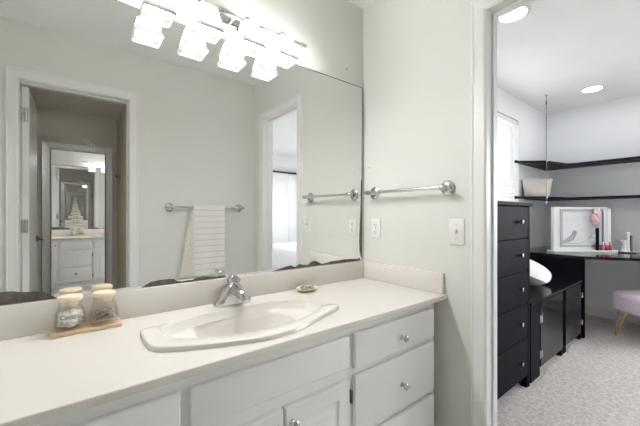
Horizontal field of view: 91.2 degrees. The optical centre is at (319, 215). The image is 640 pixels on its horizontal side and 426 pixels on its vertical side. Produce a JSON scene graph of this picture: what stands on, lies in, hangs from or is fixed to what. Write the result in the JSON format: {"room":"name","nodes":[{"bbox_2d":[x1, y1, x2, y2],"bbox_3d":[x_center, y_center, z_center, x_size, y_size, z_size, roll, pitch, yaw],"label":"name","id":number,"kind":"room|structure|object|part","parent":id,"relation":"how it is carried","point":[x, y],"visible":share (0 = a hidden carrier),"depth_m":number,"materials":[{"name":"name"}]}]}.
{"room":"bathroom","nodes":[
{"label":"bathroom","id":0,"kind":"room"},
{"bbox_2d":[0,0,545,305],"bbox_3d":[0.752,-0.064,2.404,5.360,2.405,0.160,0,0,-38],"label":"wall","id":1,"kind":"structure","parent":0,"point":[331,30],"depth_m":1.79,"materials":[{"name":"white paint"}]},
{"bbox_2d":[0,0,361,304],"bbox_3d":[-0.484,-0.252,1.326,1.877,1.048,0.010,0,0,-38],"label":"wall mirror","id":2,"kind":"object","parent":1,"relation":"attached to","point":[135,152],"visible":0.98,"depth_m":1.21,"materials":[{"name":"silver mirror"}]},
{"bbox_2d":[0,261,362,340],"bbox_3d":[-0.483,0.324,1.321,1.876,0.102,0.020,0,0,-38],"label":"backsplash","id":3,"kind":"structure","parent":1,"relation":"attached to","point":[36,317],"depth_m":1.21,"materials":[{"name":"stone"}]},
{"bbox_2d":[138,0,306,68],"bbox_3d":[-0.389,-0.803,1.307,0.832,0.187,0.158,0,0,-38],"label":"vanity light","id":4,"kind":"object","parent":1,"relation":"attached to","point":[210,23],"visible":1,"depth_m":1.29,"materials":[{"name":"white glass"}]},
{"bbox_3d":[-0.584,-0.759,1.123,0.044,0.100,0.044,0,0,-38],"label":"bulb","id":5,"kind":"part","parent":4,"relation":"part of","materials":[{"name":"white glass"}]},
{"bbox_3d":[-0.584,-0.771,1.123,0.104,0.096,0.104,0,0,-38],"label":"lamp shade","id":6,"kind":"part","parent":4,"relation":"part of","materials":[{"name":"white glass"}]},
{"bbox_3d":[-0.444,-0.759,1.232,0.044,0.100,0.044,0,0,-38],"label":"bulb","id":7,"kind":"part","parent":4,"relation":"part of","materials":[{"name":"white glass"}]},
{"bbox_3d":[-0.444,-0.771,1.232,0.104,0.096,0.104,0,0,-38],"label":"lamp shade","id":8,"kind":"part","parent":4,"relation":"part of","materials":[{"name":"white glass"}]},
{"bbox_3d":[-0.304,-0.759,1.342,0.044,0.100,0.044,0,0,-38],"label":"bulb","id":9,"kind":"part","parent":4,"relation":"part of","materials":[{"name":"white glass"}]},
{"bbox_3d":[-0.304,-0.771,1.342,0.104,0.096,0.104,0,0,-38],"label":"lamp shade","id":10,"kind":"part","parent":4,"relation":"part of","materials":[{"name":"white glass"}]},
{"bbox_3d":[-0.167,-0.759,1.450,0.044,0.100,0.044,0,0,-38],"label":"bulb","id":11,"kind":"part","parent":4,"relation":"part of","materials":[{"name":"white glass"}]},
{"bbox_3d":[-0.167,-0.771,1.450,0.104,0.096,0.104,0,0,-38],"label":"lamp shade","id":12,"kind":"part","parent":4,"relation":"part of","materials":[{"name":"white glass"}]},
{"bbox_2d":[497,112,516,201],"bbox_3d":[1.619,-0.428,3.038,1.295,1.203,0.064,0,0,-38],"label":"window blind","id":13,"kind":"object","parent":1,"relation":"attached to","point":[505,125],"visible":0.26,"depth_m":3.29,"materials":[{"name":"white"}]},
{"bbox_2d":[363,0,471,425],"bbox_3d":[0.750,-0.064,1.339,0.042,2.405,1.515,0,0,-38],"label":"wall","id":14,"kind":"structure","parent":0,"point":[417,53],"depth_m":1.58,"materials":[{"name":"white paint"}]},
{"bbox_2d":[371,219,379,237],"bbox_3d":[0.327,0.075,1.836,0.009,0.112,0.068,0,0,-38],"label":"wall outlet","id":15,"kind":"object","parent":14,"relation":"attached to","point":[375,223],"visible":1,"depth_m":1.83,"materials":[{"name":"white plastic"}]},
{"bbox_2d":[364,180,454,198],"bbox_3d":[0.440,-0.131,1.645,0.065,0.072,0.533,0,0,-38],"label":"towel bar","id":16,"kind":"object","parent":14,"relation":"attached to","point":[447,187],"visible":1,"depth_m":1.54,"materials":[{"name":"silver metal"}]},
{"bbox_3d":[0.298,-0.131,1.827,0.065,0.072,0.072,0,0,-38],"label":"post","id":17,"kind":"part","parent":16,"relation":"part of","materials":[{"name":"silver metal"}]},
{"bbox_3d":[0.426,-0.131,1.634,0.019,0.018,0.481,0,0,-38],"label":"rail","id":18,"kind":"part","parent":16,"relation":"part of","materials":[{"name":"silver metal"}]},
{"bbox_3d":[0.583,-0.131,1.464,0.065,0.072,0.072,0,0,-38],"label":"post","id":19,"kind":"part","parent":16,"relation":"part of","materials":[{"name":"silver metal"}]},
{"bbox_2d":[449,219,463,244],"bbox_3d":[0.627,0.075,1.445,0.018,0.120,0.074,0,0,-38],"label":"light switch","id":20,"kind":"object","parent":14,"relation":"attached to","point":[456,226],"visible":1,"depth_m":1.45,"materials":[{"name":"white plastic"}]},
{"bbox_2d":[471,0,506,425],"bbox_3d":[0.887,0.097,1.113,0.021,2.084,0.698,0,0,-38],"label":"trim","id":21,"kind":"structure","parent":14,"relation":"attached to","point":[479,8],"depth_m":1.35,"materials":[{"name":"white wood"}]},
{"bbox_2d":[488,0,532,425],"bbox_3d":[0.928,0.123,1.145,0.085,2.032,0.594,0,0,-38],"label":"trim","id":22,"kind":"structure","parent":14,"relation":"attached to","point":[507,6],"depth_m":1.36,"materials":[{"name":"white wood"}]},
{"bbox_2d":[348,0,639,114],"bbox_3d":[2.183,-1.316,0.578,5.360,0.100,4.980,0,0,-38],"label":"ceiling","id":23,"kind":"structure","parent":0,"point":[560,49],"depth_m":2.43,"materials":[{"name":"paint"}]},
{"bbox_2d":[497,5,530,23],"bbox_3d":[1.212,-1.263,1.967,0.192,0.006,0.192,0,0,-38],"label":"recessed light","id":24,"kind":"object","parent":23,"relation":"in","point":[522,12],"visible":0.59,"depth_m":1.98,"materials":[{"name":"white plastic"}]},
{"bbox_2d":[545,95,547,203],"bbox_3d":[2.385,-0.695,3.299,0.029,1.143,0.029,0,0,-38],"label":"cable","id":25,"kind":"object","parent":23,"relation":"hanging from","point":[545,95],"visible":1,"depth_m":3.30,"materials":[{"name":"silver metal"}]},
{"bbox_3d":[2.385,-0.676,3.300,0.006,1.060,0.006,0,0,-38],"label":"cable rod","id":26,"kind":"part","parent":25,"relation":"part of","materials":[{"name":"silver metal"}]},
{"bbox_2d":[580,85,604,92],"bbox_3d":[2.722,-1.263,3.133,0.192,0.006,0.192,0,0,-38],"label":"recessed light","id":27,"kind":"object","parent":23,"relation":"in","point":[596,87],"visible":1,"depth_m":3.13,"materials":[{"name":"white plastic"}]},
{"bbox_2d":[497,314,639,425],"bbox_3d":[3.033,1.189,1.149,3.318,0.100,4.830,0,0,-38],"label":"floor","id":28,"kind":"structure","parent":0,"point":[596,381],"depth_m":2.09,"materials":[{"name":"beige carpet"}]},
{"bbox_2d":[497,201,532,399],"bbox_3d":[0.953,0.528,2.018,0.816,1.222,0.495,0,0,-38],"label":"dresser","id":29,"kind":"object","parent":28,"relation":"on","point":[513,218],"visible":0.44,"depth_m":1.93,"materials":[{"name":"black paint"}]},
{"bbox_3d":[1.071,0.930,1.848,0.764,0.252,0.021,0,0,-38],"label":"drawer","id":30,"kind":"part","parent":29,"relation":"part of","materials":[{"name":"black paint"}]},
{"bbox_3d":[1.071,0.690,1.848,0.764,0.216,0.021,0,0,-38],"label":"drawer","id":31,"kind":"part","parent":29,"relation":"part of","materials":[{"name":"black paint"}]},
{"bbox_3d":[1.071,0.470,1.848,0.764,0.211,0.021,0,0,-38],"label":"drawer","id":32,"kind":"part","parent":29,"relation":"part of","materials":[{"name":"black paint"}]},
{"bbox_3d":[1.071,0.255,1.848,0.764,0.207,0.021,0,0,-38],"label":"drawer","id":33,"kind":"part","parent":29,"relation":"part of","materials":[{"name":"black paint"}]},
{"bbox_3d":[1.071,0.045,1.848,0.764,0.201,0.021,0,0,-38],"label":"drawer","id":34,"kind":"part","parent":29,"relation":"part of","materials":[{"name":"black paint"}]},
{"bbox_3d":[1.247,0.538,2.267,0.026,1.198,0.467,0,0,-38],"label":"panel","id":35,"kind":"part","parent":29,"relation":"part of","materials":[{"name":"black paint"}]},
{"bbox_3d":[1.368,1.101,2.096,0.040,0.076,0.040,0,0,-38],"label":"leg","id":36,"kind":"part","parent":29,"relation":"part of","materials":[{"name":"black paint"}]},
{"bbox_2d":[530,285,564,382],"bbox_3d":[1.551,0.866,2.552,0.730,0.546,0.552,0,0,-38],"label":"storage cabinet","id":37,"kind":"object","parent":28,"relation":"on","point":[546,302],"visible":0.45,"depth_m":2.31,"materials":[{"name":"black paint"}]},
{"bbox_2d":[530,260,551,284],"bbox_3d":[1.795,0.474,2.726,0.353,0.234,0.660,0,0,38],"label":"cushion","id":38,"kind":"object","parent":37,"relation":"on","point":[539,275],"visible":0.38,"depth_m":2.50,"materials":[{"name":"white fabric"}]},
{"bbox_3d":[1.771,0.850,2.400,0.511,0.462,0.021,0,0,-38],"label":"door","id":39,"kind":"part","parent":37,"relation":"part of","materials":[{"name":"black wood"}]},
{"bbox_2d":[543,276,582,353],"bbox_3d":[2.059,0.866,2.951,0.543,0.546,0.552,0,0,-38],"label":"storage cabinet","id":40,"kind":"object","parent":28,"relation":"on","point":[572,294],"visible":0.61,"depth_m":2.73,"materials":[{"name":"black paint"}]},
{"bbox_3d":[2.224,0.850,2.755,0.490,0.462,0.021,0,0,-38],"label":"door","id":41,"kind":"part","parent":40,"relation":"part of","materials":[{"name":"black wood"}]},
{"bbox_2d":[530,246,639,337],"bbox_3d":[2.909,0.759,3.075,0.933,0.760,1.436,0,0,-38],"label":"desk","id":42,"kind":"object","parent":28,"relation":"on","point":[569,265],"visible":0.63,"depth_m":3.01,"materials":[{"name":"black wood"}]},
{"bbox_3d":[2.288,0.772,3.130,0.024,0.734,0.559,0,0,-38],"label":"panel","id":43,"kind":"part","parent":42,"relation":"part of","materials":[{"name":"black paint"}]},
{"bbox_2d":[547,207,617,252],"bbox_3d":[2.715,0.143,3.244,0.650,0.469,0.105,0,0,0],"label":"framed print","id":44,"kind":"object","parent":42,"relation":"on","point":[572,228],"visible":0.85,"depth_m":3.25,"materials":[{"name":"white paint"}]},
{"bbox_3d":[2.730,0.125,3.251,0.494,0.396,0.032,0,0,0],"label":"frame","id":45,"kind":"part","parent":44,"relation":"part of","materials":[{"name":"white wood"}]},
{"bbox_2d":[591,208,600,249],"bbox_3d":[2.834,0.140,3.218,0.096,0.432,0.062,0,0,-5],"label":"makeup brush","id":46,"kind":"object","parent":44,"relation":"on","point":[595,217],"visible":1,"depth_m":3.20,"materials":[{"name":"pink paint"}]},
{"bbox_3d":[2.849,0.239,3.217,0.031,0.235,0.031,0,0,-38],"label":"handle","id":47,"kind":"part","parent":46,"relation":"part of","materials":[{"name":"black paint"}]},
{"bbox_2d":[600,242,604,249],"bbox_3d":[2.898,0.313,3.213,0.036,0.087,0.036,0,0,-38],"label":"bottle","id":48,"kind":"object","parent":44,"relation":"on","point":[602,247],"visible":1,"depth_m":3.20,"materials":[{"name":"pink glass"}]},
{"bbox_2d":[616,232,637,252],"bbox_3d":[3.149,0.274,3.217,0.181,0.208,0.180,0,0,38],"label":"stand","id":49,"kind":"object","parent":42,"relation":"on","point":[627,244],"visible":0.96,"depth_m":3.20,"materials":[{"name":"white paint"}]},
{"bbox_3d":[3.120,0.310,3.217,0.044,0.120,0.044,0,0,-38],"label":"post","id":50,"kind":"part","parent":49,"relation":"part of","materials":[{"name":"white paint"}]},
{"bbox_3d":[3.156,0.270,3.217,0.044,0.200,0.044,0,0,-38],"label":"post","id":51,"kind":"part","parent":49,"relation":"part of","materials":[{"name":"white paint"}]},
{"bbox_3d":[3.194,0.285,3.217,0.028,0.170,0.028,0,0,-38],"label":"dark post","id":52,"kind":"part","parent":49,"relation":"part of","materials":[{"name":"grey metal"}]},
{"bbox_2d":[611,291,639,335],"bbox_3d":[3.042,0.922,2.813,0.592,0.431,0.393,0,0,0],"label":"stool","id":53,"kind":"object","parent":28,"relation":"on","point":[625,301],"visible":1,"depth_m":2.84,"materials":[{"name":"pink fabric"}]},
{"bbox_3d":[2.821,1.005,2.929,0.109,0.265,0.039,0,0,21],"label":"leg","id":54,"kind":"part","parent":53,"relation":"part of","materials":[{"name":"gold metal"}]},
{"bbox_3d":[3.042,0.792,2.813,0.580,0.170,0.380,0,0,0],"label":"seat","id":55,"kind":"part","parent":53,"relation":"part of","materials":[{"name":"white fabric"}]},
{"bbox_2d":[546,95,639,311],"bbox_3d":[4.330,-0.064,2.101,0.100,2.405,4.730,0,0,-38],"label":"wall","id":56,"kind":"structure","parent":0,"point":[609,129],"depth_m":3.51,"materials":[{"name":"white paint"}]},
{"bbox_2d":[514,156,639,170],"bbox_3d":[2.822,-0.572,3.147,0.980,0.030,1.216,0,0,-38],"label":"corner shelf","id":57,"kind":"object","parent":56,"relation":"attached to","point":[551,165],"visible":0.98,"depth_m":3.38,"materials":[{"name":"black wood"}]},
{"bbox_2d":[514,195,639,200],"bbox_3d":[2.822,-0.192,3.147,0.980,0.030,1.216,0,0,-38],"label":"corner shelf","id":58,"kind":"object","parent":56,"relation":"attached to","point":[540,198],"visible":0.99,"depth_m":3.33,"materials":[{"name":"black wood"}]},
{"bbox_2d":[522,178,552,195],"bbox_3d":[2.360,-0.302,3.403,0.324,0.197,0.150,0,0,-4],"label":"woven basket","id":59,"kind":"object","parent":58,"relation":"on","point":[532,186],"visible":0.94,"depth_m":3.35,"materials":[{"name":"beige wicker"}]},
{"bbox_2d":[585,305,639,324],"bbox_3d":[4.254,1.089,2.106,0.014,0.100,4.630,0,0,-38],"label":"baseboard","id":60,"kind":"structure","parent":56,"relation":"attached to","point":[589,310],"depth_m":3.44,"materials":[{"name":"grey wood"}]},
{"bbox_3d":[-0.037,1.189,0.722,2.042,0.100,1.715,0,0,-38],"label":"floor","id":61,"kind":"structure","parent":0,"visible":0},
{"bbox_2d":[33,303,433,425],"bbox_3d":[-0.324,0.769,1.100,1.827,0.740,0.559,0,0,-38],"label":"vanity cabinet","id":62,"kind":"object","parent":61,"relation":"on","point":[380,372],"visible":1,"depth_m":1.03,"materials":[{"name":"paint"}]},
{"bbox_3d":[-0.495,0.498,0.660,0.376,0.125,0.018,0,0,-38],"label":"drawer","id":63,"kind":"part","parent":62,"relation":"part of","materials":[{"name":"paint"}]},
{"bbox_2d":[0,260,446,425],"bbox_3d":[-0.312,0.336,1.119,1.897,0.126,0.549,0,0,-38],"label":"countertop","id":64,"kind":"structure","parent":62,"relation":"on","point":[43,378],"depth_m":0.96,"materials":[{"name":"stone"}]},
{"bbox_2d":[50,317,121,338],"bbox_3d":[-0.767,0.368,1.034,0.186,0.012,0.076,0,0,-38],"label":"tray","id":65,"kind":"object","parent":64,"relation":"on","point":[58,332],"visible":1,"depth_m":1.01,"materials":[{"name":"brown wood"}]},
{"bbox_2d":[57,293,83,327],"bbox_3d":[-0.802,0.309,1.005,0.083,0.106,0.084,0,0,-38],"label":"glass jar","id":66,"kind":"object","parent":65,"relation":"on","point":[69,318],"visible":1,"depth_m":0.99,"materials":[{"name":"clear glass"}]},
{"bbox_3d":[-0.802,0.270,1.005,0.065,0.028,0.065,0,0,-38],"label":"lid","id":67,"kind":"part","parent":66,"relation":"part of","materials":[{"name":"brown wood"}]},
{"bbox_2d":[92,289,116,320],"bbox_3d":[-0.731,0.309,1.060,0.083,0.106,0.084,0,0,-38],"label":"glass jar","id":68,"kind":"object","parent":65,"relation":"on","point":[107,294],"visible":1,"depth_m":1.04,"materials":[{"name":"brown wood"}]},
{"bbox_3d":[-0.731,0.270,1.061,0.065,0.028,0.065,0,0,-38],"label":"lid","id":69,"kind":"part","parent":68,"relation":"part of","materials":[{"name":"brown wood"}]},
{"bbox_2d":[213,274,250,307],"bbox_3d":[-0.365,0.311,1.295,0.147,0.124,0.165,0,0,-8],"label":"faucet","id":70,"kind":"object","parent":64,"relation":"on","point":[232,293],"visible":1,"depth_m":1.28,"materials":[{"name":"silver metal"}]},
{"bbox_3d":[-0.360,0.272,1.313,0.050,0.046,0.081,0,0,-38],"label":"lever handle","id":71,"kind":"part","parent":70,"relation":"part of","materials":[{"name":"silver metal"}]},
{"bbox_3d":[-0.330,0.318,1.275,0.060,0.061,0.127,0,0,-38],"label":"spout","id":72,"kind":"part","parent":70,"relation":"part of","materials":[{"name":"silver metal"}]},
{"bbox_2d":[140,297,338,351],"bbox_3d":[-0.243,0.442,1.132,0.698,0.161,0.418,0,0,-38],"label":"sink","id":73,"kind":"object","parent":64,"relation":"in","point":[264,320],"visible":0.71,"depth_m":1.17,"materials":[{"name":"white ceramic"}]},
{"bbox_2d":[296,285,317,291],"bbox_3d":[-0.064,0.360,1.557,0.121,0.028,0.096,0,0,-38],"label":"shell dish","id":74,"kind":"object","parent":64,"relation":"on","point":[304,288],"visible":1,"depth_m":1.56,"materials":[{"name":"beige ceramic"}]},
{"bbox_3d":[-0.222,0.807,0.874,0.271,0.433,0.018,0,0,-38],"label":"door","id":75,"kind":"part","parent":62,"relation":"part of","materials":[{"name":"paint"}]},
{"bbox_3d":[-0.078,0.639,0.957,0.029,0.029,0.030,0,0,-38],"label":"knob","id":76,"kind":"part","parent":62,"relation":"part of","materials":[{"name":"silver metal"}]},
{"bbox_3d":[-0.003,0.807,1.045,0.271,0.433,0.018,0,0,-38],"label":"door","id":77,"kind":"part","parent":62,"relation":"part of","materials":[{"name":"paint"}]},
{"bbox_3d":[0.325,0.694,1.302,0.512,0.220,0.018,0,0,-38],"label":"drawer","id":78,"kind":"part","parent":62,"relation":"part of","materials":[{"name":"paint"}]},
{"bbox_3d":[0.325,0.495,1.302,0.512,0.131,0.018,0,0,-38],"label":"drawer","id":79,"kind":"part","parent":62,"relation":"part of","materials":[{"name":"paint"}]},
{"bbox_3d":[0.350,0.703,1.292,0.029,0.029,0.030,0,0,-38],"label":"knob","id":80,"kind":"part","parent":62,"relation":"part of","materials":[{"name":"silver metal"}]},
{"bbox_3d":[0.350,0.507,1.292,0.029,0.029,0.030,0,0,-38],"label":"knob","id":81,"kind":"part","parent":62,"relation":"part of","materials":[{"name":"silver metal"}]},
{"bbox_3d":[0.325,0.928,1.302,0.512,0.202,0.018,0,0,-38],"label":"drawer","id":82,"kind":"part","parent":62,"relation":"part of","materials":[{"name":"paint"}]},
{"bbox_3d":[1.744,-0.064,0.139,0.042,2.405,4.630,0,0,-38],"label":"wall partition","id":83,"kind":"structure","parent":0,"visible":0},
{"bbox_2d":[497,0,535,18],"bbox_3d":[0.970,0.097,1.178,0.021,2.084,0.698,0,0,-38],"label":"trim","id":84,"kind":"structure","parent":83,"relation":"attached to","point":[533,0],"depth_m":1.34,"materials":[{"name":"white ceramic"}]}
]}

